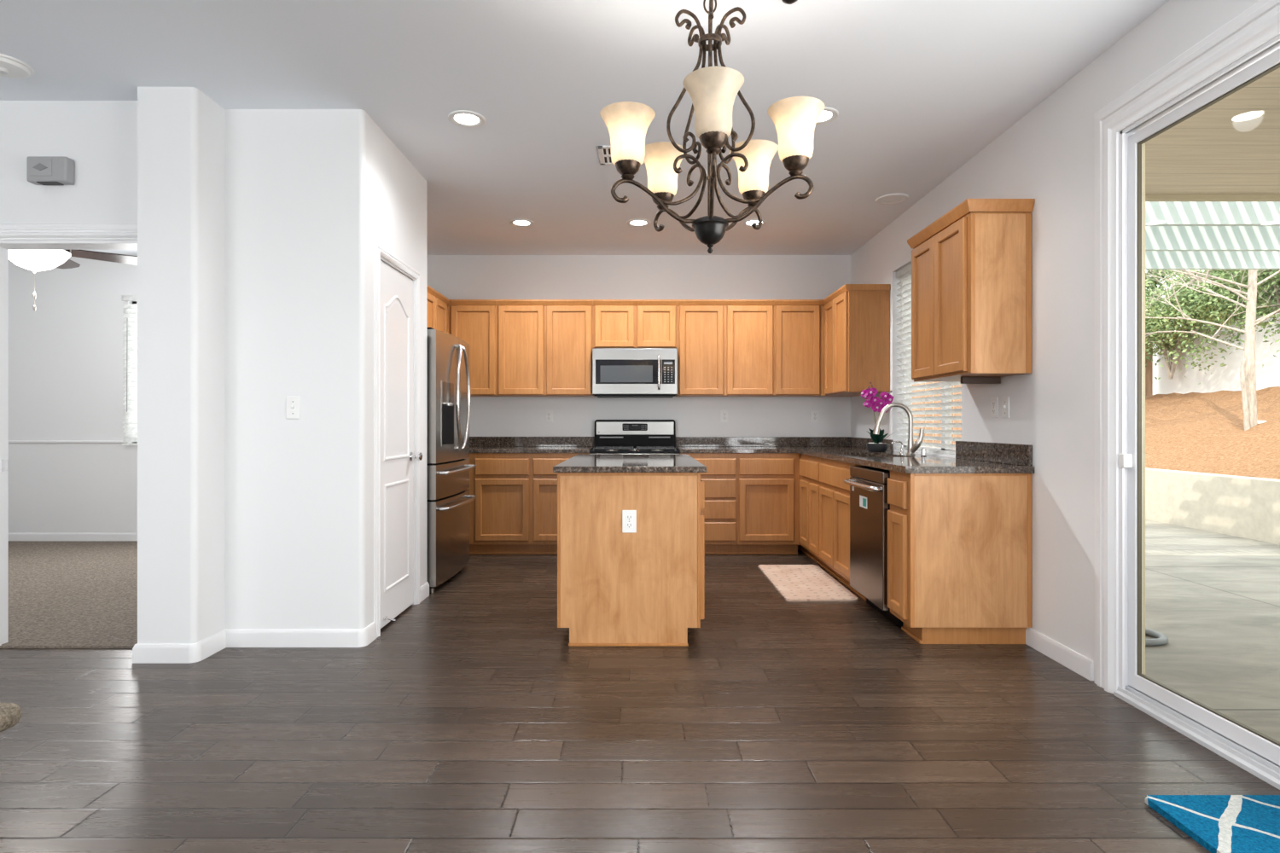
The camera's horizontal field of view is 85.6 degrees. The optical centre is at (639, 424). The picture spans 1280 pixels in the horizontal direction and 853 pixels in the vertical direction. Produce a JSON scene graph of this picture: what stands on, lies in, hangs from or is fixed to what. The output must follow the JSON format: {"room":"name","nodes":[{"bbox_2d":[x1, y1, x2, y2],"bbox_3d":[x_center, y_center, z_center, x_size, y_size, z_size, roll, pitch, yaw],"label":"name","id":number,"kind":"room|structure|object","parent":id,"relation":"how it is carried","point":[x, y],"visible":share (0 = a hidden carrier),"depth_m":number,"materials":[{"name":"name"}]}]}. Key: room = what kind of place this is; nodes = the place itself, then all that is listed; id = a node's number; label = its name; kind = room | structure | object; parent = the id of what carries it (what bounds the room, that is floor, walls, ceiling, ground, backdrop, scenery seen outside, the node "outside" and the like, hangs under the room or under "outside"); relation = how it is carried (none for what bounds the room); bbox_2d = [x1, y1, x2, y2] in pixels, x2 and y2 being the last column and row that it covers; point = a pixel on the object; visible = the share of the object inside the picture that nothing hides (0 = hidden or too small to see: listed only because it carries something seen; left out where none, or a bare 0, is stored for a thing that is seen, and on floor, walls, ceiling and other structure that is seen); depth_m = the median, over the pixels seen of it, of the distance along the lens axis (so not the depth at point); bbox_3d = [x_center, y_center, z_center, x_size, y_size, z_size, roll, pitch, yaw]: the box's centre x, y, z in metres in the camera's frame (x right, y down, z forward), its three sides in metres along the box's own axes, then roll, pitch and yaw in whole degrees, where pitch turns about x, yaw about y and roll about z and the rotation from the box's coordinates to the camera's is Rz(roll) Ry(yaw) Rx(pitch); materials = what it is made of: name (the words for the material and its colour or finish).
{"room":"kitchen","nodes":[
{"label":"kitchen","id":0,"kind":"room"},
{"bbox_2d":[0,100,137,240],"bbox_3d":[-4.747,-0.235,3.498,4.705,2.743,0.125,0,0,0],"label":"wall","id":1,"kind":"structure","parent":0,"point":[100,136],"depth_m":3.44,"materials":[{"name":"white paint"}]},
{"bbox_2d":[26,156,74,185],"bbox_3d":[-2.905,-1.247,3.405,0.196,0.128,0.060,0,0,0],"label":"door chime","id":2,"kind":"object","parent":1,"relation":"attached to","point":[40,170],"visible":1,"depth_m":3.38,"materials":[{"name":"grey plastic"}]},
{"bbox_2d":[36,181,63,185],"bbox_3d":[-2.905,-1.185,3.405,0.100,0.004,0.040,0,0,0],"label":"grille","id":3,"kind":"object","parent":2,"relation":"attached to","point":[38,183],"depth_m":3.40,"materials":[{"name":"grey plastic"}]},
{"bbox_2d":[0,240,137,645],"bbox_3d":[-2.855,0.111,3.498,0.830,2.050,0.125,0,0,0],"label":"trim","id":4,"kind":"structure","parent":1,"relation":"attached to","point":[5,246],"depth_m":3.53,"materials":[{"name":"white paint"}]},
{"bbox_2d":[0,223,137,239],"bbox_3d":[-2.870,0.071,3.425,0.960,2.130,0.021,0,0,0],"label":"trim","id":5,"kind":"structure","parent":1,"relation":"attached to","point":[8,231],"depth_m":3.42,"materials":[{"name":"white paint"}]},
{"bbox_2d":[8,256,137,533],"bbox_3d":[-4.600,-0.235,6.700,4.800,2.743,0.120,0,0,0],"label":"wall","id":6,"kind":"structure","parent":0,"point":[66,356],"depth_m":6.64,"materials":[{"name":"white paint"}]},
{"bbox_2d":[8,440,125,442],"bbox_3d":[-5.971,0.170,6.631,2.058,0.023,0.018,0,0,0],"label":"trim","id":7,"kind":"structure","parent":6,"relation":"attached to","point":[9,441],"depth_m":6.62,"materials":[{"name":"white paint"}]},
{"bbox_2d":[8,533,137,541],"bbox_3d":[-4.600,1.092,6.633,4.800,0.088,0.014,0,0,0],"label":"baseboard","id":8,"kind":"structure","parent":6,"relation":"attached to","point":[12,537],"depth_m":6.63,"materials":[{"name":"white paint"}]},
{"bbox_2d":[121,295,137,445],"bbox_3d":[-4.185,-0.512,6.603,1.510,1.430,0.065,0,0,0],"label":"window blind","id":9,"kind":"object","parent":6,"relation":"attached to","point":[130,357],"visible":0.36,"depth_m":6.60,"materials":[{"name":"grey plastic"}]},
{"bbox_2d":[132,301,137,443],"bbox_3d":[-4.185,-0.499,6.691,1.470,1.410,0.098,0,0,0],"label":"window","id":10,"kind":"structure","parent":6,"relation":"in","point":[133,302],"depth_m":6.70,"materials":[{"name":"white paint"}]},
{"bbox_2d":[137,87,224,644],"bbox_3d":[-2.256,-0.235,3.446,0.277,2.743,0.307,0,0,0],"label":"wall column","id":11,"kind":"structure","parent":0,"point":[181,130],"depth_m":3.29,"materials":[{"name":"white paint"}]},
{"bbox_2d":[224,109,426,629],"bbox_3d":[-1.805,-0.235,4.056,0.790,2.743,1.061,0,0,0],"label":"wall","id":12,"kind":"structure","parent":0,"point":[309,194],"depth_m":3.53,"materials":[{"name":"white paint"}]},
{"bbox_2d":[132,622,376,663],"bbox_3d":[-1.905,1.092,3.476,1.080,0.088,0.228,0,0,-18],"label":"baseboard","id":13,"kind":"structure","parent":12,"relation":"attached to","point":[142,654],"depth_m":3.51,"materials":[{"name":"white paint"}]},
{"bbox_2d":[285,396,300,418],"bbox_3d":[-1.767,-0.083,3.518,0.072,0.116,0.016,0,0,0],"label":"light switch","id":14,"kind":"object","parent":12,"relation":"attached to","point":[293,404],"visible":1,"depth_m":3.52,"materials":[{"name":"white plastic"}]},
{"bbox_2d":[373,241,422,638],"bbox_3d":[-1.429,0.084,4.032,0.163,2.104,0.743,0,0,0],"label":"door","id":15,"kind":"structure","parent":12,"relation":"in","point":[398,456],"depth_m":3.98,"materials":[{"name":"white paint"}]},
{"bbox_2d":[419,581,429,602],"bbox_3d":[-1.433,1.092,4.505,0.074,0.088,0.193,0,0,0],"label":"baseboard","id":16,"kind":"structure","parent":12,"relation":"attached to","point":[424,590],"depth_m":4.48,"materials":[{"name":"white paint"}]},
{"bbox_2d":[0,0,1168,255],"bbox_3d":[-2.480,-1.682,1.540,9.240,0.150,10.480,0,0,0],"label":"ceiling","id":17,"kind":"structure","parent":0,"point":[918,89],"depth_m":3.19,"materials":[{"name":"white paint"}]},
{"bbox_2d":[0,53,34,79],"bbox_3d":[-2.845,-1.584,3.080,0.220,0.046,0.220,0,0,0],"label":"smoke detector","id":18,"kind":"object","parent":17,"relation":"attached to","point":[11,67],"visible":1,"depth_m":3.07,"materials":[{"name":"white plastic"}]},
{"bbox_2d":[8,250,137,310],"bbox_3d":[-4.424,-1.213,4.988,1.289,0.788,1.315,0,0,0],"label":"ceiling fan","id":19,"kind":"object","parent":17,"relation":"hanging from","point":[35,261],"visible":0.51,"depth_m":5.00,"materials":[{"name":"white"}]},
{"bbox_2d":[448,110,485,127],"bbox_3d":[-0.911,-1.603,3.635,0.192,0.009,0.192,0,0,0],"label":"recessed light","id":20,"kind":"object","parent":17,"relation":"in","point":[461,118],"visible":1,"depth_m":3.63,"materials":[{"name":"white plastic"}]},
{"bbox_2d":[509,219,534,226],"bbox_3d":[-0.942,-1.603,5.510,0.192,0.009,0.192,0,0,0],"label":"recessed light","id":21,"kind":"object","parent":17,"relation":"in","point":[520,223],"visible":1,"depth_m":5.51,"materials":[{"name":"white"}]},
{"bbox_2d":[597,145,645,165],"bbox_3d":[-0.095,-1.603,4.130,0.300,0.008,0.280,0,0,0],"label":"ceiling vent","id":22,"kind":"object","parent":17,"relation":"in","point":[604,152],"visible":0.34,"depth_m":4.12,"materials":[{"name":"white plastic"}]},
{"bbox_2d":[626,219,650,226],"bbox_3d":[-0.012,-1.603,5.510,0.192,0.009,0.192,0,0,0],"label":"recessed light","id":23,"kind":"object","parent":17,"relation":"in","point":[636,223],"visible":1,"depth_m":5.50,"materials":[{"name":"white"}]},
{"bbox_2d":[599,0,824,253],"bbox_3d":[0.208,-1.063,2.080,0.648,1.087,0.634,0,0,0],"label":"chandelier","id":24,"kind":"object","parent":17,"relation":"hanging from","point":[712,91],"visible":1,"depth_m":2.03,"materials":[{"name":"brown metal"}]},
{"bbox_2d":[742,219,766,226],"bbox_3d":[0.912,-1.603,5.510,0.192,0.009,0.192,0,0,0],"label":"recessed light","id":25,"kind":"object","parent":17,"relation":"in","point":[748,223],"visible":0.7,"depth_m":5.49,"materials":[{"name":"white"}]},
{"bbox_2d":[781,0,797,4],"bbox_3d":[0.565,-1.596,2.598,0.068,0.022,0.068,0,0,0],"label":"ceiling hook","id":26,"kind":"object","parent":17,"relation":"attached to","point":[788,2],"visible":1,"depth_m":2.60,"materials":[{"name":"brown metal"}]},
{"bbox_2d":[815,107,838,124],"bbox_3d":[0.935,-1.603,3.600,0.192,0.009,0.192,0,0,0],"label":"recessed light","id":27,"kind":"object","parent":17,"relation":"in","point":[829,114],"visible":0.54,"depth_m":3.59,"materials":[{"name":"white"}]},
{"bbox_2d":[875,193,908,204],"bbox_3d":[1.797,-1.601,4.925,0.224,0.012,0.224,0,0,0],"label":"ceiling speaker","id":28,"kind":"object","parent":17,"relation":"attached to","point":[891,199],"visible":1,"depth_m":4.91,"materials":[{"name":"white plastic"}]},
{"bbox_2d":[426,255,850,448],"bbox_3d":[-0.098,-0.235,6.635,4.205,2.743,0.130,0,0,0],"label":"wall","id":29,"kind":"structure","parent":0,"point":[453,276],"depth_m":6.57,"materials":[{"name":"white paint"}]},
{"bbox_2d":[447,299,500,396],"bbox_3d":[-1.680,-0.688,6.390,0.775,0.862,0.358,0,0,0],"label":"upper cabinet","id":30,"kind":"object","parent":29,"relation":"attached to","point":[474,322],"visible":0.53,"depth_m":6.23,"materials":[{"name":"brown wood"}]},
{"bbox_2d":[469,436,593,447],"bbox_3d":[-1.251,0.169,6.559,1.634,0.095,0.021,0,0,0],"label":"backsplash","id":31,"kind":"structure","parent":29,"relation":"attached to","point":[474,441],"depth_m":6.55,"materials":[{"name":"stone"}]},
{"bbox_2d":[496,299,594,396],"bbox_3d":[-0.858,-0.688,6.390,0.867,0.862,0.358,0,0,0],"label":"upper cabinet","id":32,"kind":"object","parent":29,"relation":"attached to","point":[544,347],"visible":0.92,"depth_m":6.23,"materials":[{"name":"brown wood"}]},
{"bbox_2d":[545,410,552,422],"bbox_3d":[-0.864,-0.073,6.566,0.072,0.116,0.008,0,0,0],"label":"outlet","id":33,"kind":"object","parent":29,"relation":"attached to","point":[549,414],"visible":1,"depth_m":6.56,"materials":[{"name":"white plastic"}]},
{"bbox_2d":[593,299,677,348],"bbox_3d":[-0.043,-0.902,6.390,0.760,0.433,0.358,0,0,0],"label":"upper cabinet","id":34,"kind":"object","parent":29,"relation":"attached to","point":[617,323],"visible":0.93,"depth_m":6.23,"materials":[{"name":"brown wood"}]},
{"bbox_2d":[592,348,677,397],"bbox_3d":[-0.046,-0.462,6.337,0.760,0.426,0.456,0,0,0],"label":"microwave","id":35,"kind":"object","parent":34,"relation":"attached to","point":[616,372],"visible":1,"depth_m":6.17,"materials":[{"name":"silver metal"}]},
{"bbox_2d":[721,410,727,422],"bbox_3d":[0.803,-0.073,6.566,0.072,0.116,0.008,0,0,0],"label":"outlet","id":36,"kind":"object","parent":29,"relation":"attached to","point":[724,413],"visible":1,"depth_m":6.56,"materials":[{"name":"white plastic"}]},
{"bbox_2d":[675,299,773,396],"bbox_3d":[0.772,-0.688,6.390,0.870,0.862,0.358,0,0,0],"label":"upper cabinet","id":37,"kind":"object","parent":29,"relation":"attached to","point":[725,348],"visible":0.94,"depth_m":6.23,"materials":[{"name":"brown wood"}]},
{"bbox_2d":[675,436,849,447],"bbox_3d":[1.172,0.170,6.559,1.664,0.092,0.021,0,0,0],"label":"backsplash","id":38,"kind":"structure","parent":29,"relation":"attached to","point":[680,441],"depth_m":6.55,"materials":[{"name":"stone"}]},
{"bbox_2d":[770,299,855,396],"bbox_3d":[1.605,-0.688,6.390,0.794,0.862,0.358,0,0,0],"label":"upper cabinet","id":39,"kind":"object","parent":29,"relation":"attached to","point":[799,324],"visible":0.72,"depth_m":6.23,"materials":[{"name":"brown wood"}]},
{"bbox_2d":[811,410,819,422],"bbox_3d":[1.663,-0.073,6.566,0.072,0.116,0.008,0,0,0],"label":"outlet","id":40,"kind":"object","parent":29,"relation":"attached to","point":[815,414],"visible":1,"depth_m":6.56,"materials":[{"name":"white plastic"}]},
{"bbox_2d":[0,541,1279,852],"bbox_3d":[-2.450,1.190,1.525,9.100,0.132,10.450,0,0,0],"label":"floor","id":41,"kind":"structure","parent":0,"point":[472,723],"depth_m":2.50,"materials":[{"name":"brown wood"}]},
{"bbox_2d":[0,703,21,733],"bbox_3d":[-2.170,0.987,1.900,0.620,0.301,0.400,0,0,0],"label":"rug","id":42,"kind":"object","parent":41,"relation":"on","point":[10,713],"visible":1,"depth_m":2.05,"materials":[{"name":"beige fabric"}]},
{"bbox_2d":[426,327,477,593],"bbox_3d":[-1.660,0.243,5.080,0.780,1.785,0.910,0,0,0],"label":"refrigerator","id":43,"kind":"object","parent":41,"relation":"on","point":[448,378],"visible":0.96,"depth_m":4.80,"materials":[{"name":"silver metal"}]},
{"bbox_2d":[464,453,590,554],"bbox_3d":[-1.251,0.694,6.252,1.633,0.884,0.632,0,0,0],"label":"base cabinet","id":44,"kind":"object","parent":41,"relation":"on","point":[514,511],"visible":0.41,"depth_m":5.95,"materials":[{"name":"brown wood"}]},
{"bbox_2d":[469,436,593,453],"bbox_3d":[-1.251,0.186,6.250,1.634,0.130,0.637,0,0,0],"label":"countertop","id":45,"kind":"structure","parent":44,"relation":"on","point":[477,445],"depth_m":6.55,"materials":[{"name":"stone"}]},
{"bbox_2d":[557,472,704,646],"bbox_3d":[-0.045,0.692,4.213,0.756,0.888,1.373,0,0,0],"label":"base cabinet","id":46,"kind":"object","parent":41,"relation":"on","point":[645,587],"visible":0.97,"depth_m":3.54,"materials":[{"name":"brown wood"}]},
{"bbox_2d":[622,510,636,532],"bbox_3d":[-0.055,0.498,3.533,0.072,0.116,0.008,0,0,0],"label":"outlet","id":47,"kind":"object","parent":46,"relation":"attached to","point":[629,517],"visible":1,"depth_m":3.53,"materials":[{"name":"white plastic"}]},
{"bbox_2d":[626,523,632,528],"bbox_3d":[-0.055,0.518,3.530,0.033,0.029,0.003,0,0,0],"label":"receptacle","id":48,"kind":"object","parent":47,"relation":"attached to","point":[628,525],"depth_m":3.53,"materials":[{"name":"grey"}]},
{"bbox_2d":[626,514,632,520],"bbox_3d":[-0.055,0.478,3.530,0.033,0.029,0.003,0,0,0],"label":"receptacle","id":49,"kind":"object","parent":47,"relation":"attached to","point":[629,517],"depth_m":3.53,"materials":[{"name":"white plastic"}]},
{"bbox_2d":[552,454,706,472],"bbox_3d":[-0.051,0.232,4.218,0.782,0.032,1.425,0,0,0],"label":"countertop","id":50,"kind":"structure","parent":46,"relation":"on","point":[578,463],"depth_m":3.68,"materials":[{"name":"stone"}]},
{"bbox_2d":[589,419,679,454],"bbox_3d":[-0.047,0.548,6.207,0.766,1.176,0.716,0,0,0],"label":"range","id":51,"kind":"object","parent":41,"relation":"on","point":[612,437],"visible":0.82,"depth_m":6.49,"materials":[{"name":"silver metal"}]},
{"bbox_2d":[589,449,679,453],"bbox_3d":[-0.047,0.240,6.208,0.766,0.019,0.594,0,0,0],"label":"cooktop","id":52,"kind":"object","parent":51,"relation":"in","point":[592,450],"depth_m":5.91,"materials":[{"name":"black metal"}]},
{"bbox_2d":[679,453,737,554],"bbox_3d":[0.590,0.694,6.252,0.498,0.884,0.632,0,0,0],"label":"base cabinet","id":53,"kind":"object","parent":41,"relation":"on","point":[719,512],"visible":0.58,"depth_m":5.94,"materials":[{"name":"brown wood"}]},
{"bbox_2d":[736,453,799,554],"bbox_3d":[1.109,0.694,6.252,0.540,0.884,0.632,0,0,0],"label":"base cabinet","id":54,"kind":"object","parent":41,"relation":"on","point":[768,484],"visible":0.91,"depth_m":5.95,"materials":[{"name":"brown wood"}]},
{"bbox_2d":[757,564,858,601],"bbox_3d":[1.171,1.129,4.965,0.473,0.012,1.090,0,0,0],"label":"kitchen mat","id":55,"kind":"object","parent":41,"relation":"on","point":[794,583],"visible":1,"depth_m":4.85,"materials":[{"name":"fabric"}]},
{"bbox_2d":[797,453,831,572],"bbox_3d":[1.680,0.694,5.918,0.646,0.884,1.300,0,0,0],"label":"base cabinet","id":56,"kind":"object","parent":41,"relation":"on","point":[810,484],"visible":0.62,"depth_m":5.55,"materials":[{"name":"brown wood"}]},
{"bbox_2d":[675,436,1034,473],"bbox_3d":[1.172,0.178,5.040,1.664,0.144,3.058,0,0,0],"label":"countertop","id":57,"kind":"structure","parent":56,"relation":"on","point":[971,457],"depth_m":4.47,"materials":[{"name":"stone"}]},
{"bbox_2d":[860,381,894,452],"bbox_3d":[1.831,-0.055,5.361,0.259,0.542,0.169,0,0,0],"label":"potted orchid","id":58,"kind":"object","parent":57,"relation":"on","point":[877,404],"visible":0.94,"depth_m":5.31,"materials":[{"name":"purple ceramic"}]},
{"bbox_2d":[890,441,905,454],"bbox_3d":[1.842,0.168,4.930,0.099,0.097,0.040,0,0,0],"label":"soap dispenser","id":59,"kind":"object","parent":57,"relation":"on","point":[902,448],"visible":1,"depth_m":4.92,"materials":[{"name":"silver metal"}]},
{"bbox_2d":[872,402,924,455],"bbox_3d":[1.801,0.033,4.821,0.333,0.365,0.083,0,0,22],"label":"faucet","id":60,"kind":"object","parent":57,"relation":"on","point":[912,448],"visible":1,"depth_m":4.79,"materials":[{"name":"silver metal"}]},
{"bbox_2d":[920,448,926,456],"bbox_3d":[1.905,0.189,4.640,0.038,0.054,0.038,0,0,0],"label":"air gap","id":61,"kind":"object","parent":57,"relation":"on","point":[923,450],"visible":1,"depth_m":4.63,"materials":[{"name":"silver metal"}]},
{"bbox_2d":[819,457,866,600],"bbox_3d":[1.680,0.694,4.852,0.646,0.884,0.830,0,0,0],"label":"base cabinet","id":62,"kind":"object","parent":41,"relation":"on","point":[834,493],"visible":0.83,"depth_m":4.82,"materials":[{"name":"brown wood"}]},
{"bbox_2d":[843,465,903,628],"bbox_3d":[1.614,0.702,4.130,0.662,0.868,0.603,0,0,0],"label":"dishwasher","id":63,"kind":"object","parent":41,"relation":"on","point":[869,505],"visible":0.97,"depth_m":4.04,"materials":[{"name":"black metal"}]},
{"bbox_2d":[862,498,866,506],"bbox_3d":[1.344,0.470,4.136,0.001,0.048,0.060,0,0,0],"label":"print","id":64,"kind":"object","parent":63,"relation":"attached to","point":[864,499],"depth_m":4.14,"materials":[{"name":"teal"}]},
{"bbox_2d":[887,470,1032,644],"bbox_3d":[1.680,0.694,3.675,0.646,0.884,0.293,0,0,0],"label":"base cabinet","id":65,"kind":"object","parent":41,"relation":"on","point":[960,545],"visible":0.97,"depth_m":3.53,"materials":[{"name":"brown wood"}]},
{"bbox_2d":[1145,795,1279,852],"bbox_3d":[1.738,1.126,1.489,0.453,0.020,1.178,0,0,0],"label":"rug","id":66,"kind":"object","parent":41,"relation":"on","point":[1219,823],"visible":1,"depth_m":1.95,"materials":[{"name":"blue fabric"}]},
{"bbox_2d":[850,0,1279,681],"bbox_3d":[2.053,-0.235,1.525,0.095,2.743,10.450,0,0,0],"label":"wall","id":67,"kind":"structure","parent":0,"point":[1047,157],"depth_m":3.33,"materials":[{"name":"white paint"}]},
{"bbox_2d":[823,284,890,395],"bbox_3d":[1.824,-0.688,5.883,0.358,0.862,0.713,0,0,0],"label":"upper cabinet","id":68,"kind":"object","parent":67,"relation":"attached to","point":[857,317],"visible":0.98,"depth_m":5.54,"materials":[{"name":"brown wood"}]},
{"bbox_2d":[849,436,893,451],"bbox_3d":[1.994,0.170,6.007,0.021,0.092,1.080,0,0,0],"label":"backsplash","id":69,"kind":"structure","parent":67,"relation":"attached to","point":[853,442],"depth_m":6.12,"materials":[{"name":"stone"}]},
{"bbox_2d":[893,312,955,457],"bbox_3d":[2.075,-0.497,4.897,0.129,1.423,1.179,0,0,0],"label":"window","id":70,"kind":"structure","parent":67,"relation":"in","point":[944,387],"depth_m":4.79,"materials":[{"name":"white paint"}]},
{"bbox_2d":[896,263,961,454],"bbox_3d":[2.050,-0.502,4.897,0.054,1.401,1.155,0,0,0],"label":"window blind","id":71,"kind":"object","parent":70,"relation":"attached to","point":[904,275],"visible":0.41,"depth_m":5.11,"materials":[{"name":"white plastic"}]},
{"bbox_2d":[907,198,1035,383],"bbox_3d":[1.832,-0.682,3.902,0.342,0.921,0.791,0,0,0],"label":"upper cabinet","id":72,"kind":"object","parent":67,"relation":"attached to","point":[971,267],"depth_m":3.53,"materials":[{"name":"brown wood"}]},
{"bbox_2d":[955,441,1032,466],"bbox_3d":[1.994,0.161,3.936,0.021,0.110,0.818,0,0,0],"label":"backsplash","id":73,"kind":"structure","parent":67,"relation":"attached to","point":[1015,454],"depth_m":3.85,"materials":[{"name":"stone"}]},
{"bbox_2d":[990,397,998,418],"bbox_3d":[2.001,-0.092,3.904,0.008,0.116,0.072,0,0,0],"label":"outlet","id":74,"kind":"object","parent":67,"relation":"attached to","point":[994,401],"visible":1,"depth_m":3.90,"materials":[{"name":"white plastic"}]},
{"bbox_2d":[1001,396,1009,418],"bbox_3d":[1.997,-0.090,3.785,0.016,0.116,0.072,0,0,0],"label":"light switch","id":75,"kind":"object","parent":67,"relation":"attached to","point":[1005,400],"visible":1,"depth_m":3.78,"materials":[{"name":"white plastic"}]},
{"bbox_2d":[1025,628,1093,680],"bbox_3d":[1.998,1.092,3.321,0.014,0.088,0.531,0,0,0],"label":"baseboard","id":76,"kind":"structure","parent":67,"relation":"attached to","point":[1067,657],"depth_m":3.27,"materials":[{"name":"white paint"}]},
{"bbox_2d":[1094,0,1279,693],"bbox_3d":[1.992,-0.116,1.677,0.026,2.503,2.725,0,0,0],"label":"trim","id":77,"kind":"structure","parent":67,"relation":"attached to","point":[1259,24],"depth_m":2.91,"materials":[{"name":"white paint"}]},
{"bbox_2d":[1113,34,1279,790],"bbox_3d":[2.042,-0.043,1.677,0.115,2.358,2.435,0,0,0],"label":"door","id":78,"kind":"structure","parent":67,"relation":"in","point":[1248,748],"depth_m":2.84,"materials":[{"name":"white metal"}]},
{"label":"outside","id":79,"kind":"structure","parent":0,"visible":0},
{"bbox_2d":[1145,269,1279,430],"bbox_3d":[8.519,-2.167,9.820,4.084,4.692,4.502,0,0,41],"label":"bare tree","id":80,"kind":"object","parent":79,"point":[1248,373],"visible":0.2,"depth_m":9.78,"materials":[{"name":"beige plant"}]},
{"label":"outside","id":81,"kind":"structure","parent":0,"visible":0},
{"bbox_2d":[1152,313,1279,395],"bbox_3d":[11.100,-0.389,6.450,0.200,3.050,16.900,0,0,0],"label":"wall","id":82,"kind":"structure","parent":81,"point":[1227,377],"depth_m":13.07,"materials":[{"name":"grey paint"}]},
{"bbox_2d":[1145,270,1238,384],"bbox_3d":[10.921,-1.993,13.833,2.688,2.486,2.947,0,0,45],"label":"leafy shrub","id":83,"kind":"object","parent":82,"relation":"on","point":[1150,326],"visible":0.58,"depth_m":13.61,"materials":[{"name":"green plant"}]},
{"bbox_2d":[1146,269,1279,360],"bbox_3d":[11.048,-2.547,13.077,2.691,2.732,2.895,0,0,0],"label":"leafy shrub","id":84,"kind":"object","parent":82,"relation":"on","point":[1213,313],"visible":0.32,"depth_m":12.92,"materials":[{"name":"green plant"}]},
{"bbox_2d":[1201,269,1279,367],"bbox_3d":[11.439,-2.410,11.899,2.956,2.866,3.254,0,0,26],"label":"leafy shrub","id":85,"kind":"object","parent":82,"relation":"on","point":[1276,298],"visible":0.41,"depth_m":12.05,"materials":[{"name":"green plant"}]},
{"bbox_2d":[1218,269,1279,304],"bbox_3d":[11.217,-2.580,10.955,2.476,2.640,2.850,0,0,6],"label":"leafy shrub","id":86,"kind":"object","parent":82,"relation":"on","point":[1236,271],"visible":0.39,"depth_m":11.97,"materials":[{"name":"green plant"}]},
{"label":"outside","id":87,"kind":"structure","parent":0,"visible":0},
{"bbox_2d":[1145,386,1279,479],"bbox_3d":[8.824,0.006,6.350,4.338,1.309,16.700,0,0,0],"label":"dirt slope","id":88,"kind":"structure","parent":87,"point":[1190,432],"depth_m":10.00,"materials":[{"name":"soil"}]},
{"bbox_2d":[1145,269,1275,327],"bbox_3d":[13.014,-3.015,14.686,4.043,4.613,5.392,0,0,0],"label":"leafy tree","id":89,"kind":"object","parent":88,"relation":"on","point":[1165,270],"visible":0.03,"depth_m":14.78,"materials":[{"name":"green plant"}]},
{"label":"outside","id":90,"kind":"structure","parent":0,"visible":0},
{"bbox_2d":[1145,519,1279,742],"bbox_3d":[4.295,1.266,5.350,4.309,0.100,18.700,0,0,0],"label":"patio","id":91,"kind":"structure","parent":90,"point":[1214,596],"depth_m":4.29,"materials":[{"name":"concrete"}]},
{"bbox_2d":[912,344,1152,448],"bbox_3d":[6.559,-0.374,14.730,8.718,3.180,0.020,0,0,0],"label":"fence","id":92,"kind":"object","parent":91,"relation":"on","point":[1149,371],"visible":0.02,"depth_m":14.72,"materials":[{"name":"brown wood"}]},
{"bbox_2d":[1145,628,1168,645],"bbox_3d":[2.621,1.196,3.891,0.654,0.038,0.376,0,0,0],"label":"garden hose","id":93,"kind":"object","parent":91,"relation":"on","point":[1161,639],"visible":0.3,"depth_m":3.79,"materials":[{"name":"grey rubber"}]},
{"bbox_2d":[1145,67,1279,269],"bbox_3d":[4.350,-0.224,1.275,4.400,2.880,9.950,0,0,0],"label":"patio cover","id":94,"kind":"object","parent":91,"relation":"on","point":[1213,177],"visible":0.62,"depth_m":4.14,"materials":[{"name":"beige wood"}]},
{"bbox_2d":[1145,467,1279,544],"bbox_3d":[6.550,0.946,5.350,0.200,0.740,18.700,0,0,0],"label":"wall","id":95,"kind":"structure","parent":91,"relation":"on","point":[1244,507],"depth_m":7.75,"materials":[{"name":"concrete"}]},
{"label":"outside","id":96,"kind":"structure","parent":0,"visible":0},
{"bbox_2d":[1145,269,1177,325],"bbox_3d":[12.526,-2.941,16.714,5.645,4.290,3.270,0,0,19],"label":"leafy tree","id":97,"kind":"object","parent":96,"point":[1155,282],"visible":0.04,"depth_m":17.04,"materials":[{"name":"green plant"}]},
{"bbox_3d":[-2.135,-0.236,5.579,0.130,2.743,1.983,0,0,0],"label":"wall","id":98,"kind":"structure","parent":0,"visible":0},
{"bbox_2d":[426,285,449,332],"bbox_3d":[-1.889,-0.901,5.830,0.358,0.435,0.819,0,0,0],"label":"upper cabinet","id":99,"kind":"object","parent":98,"relation":"attached to","point":[437,304],"visible":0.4,"depth_m":5.83,"materials":[{"name":"brown wood"}]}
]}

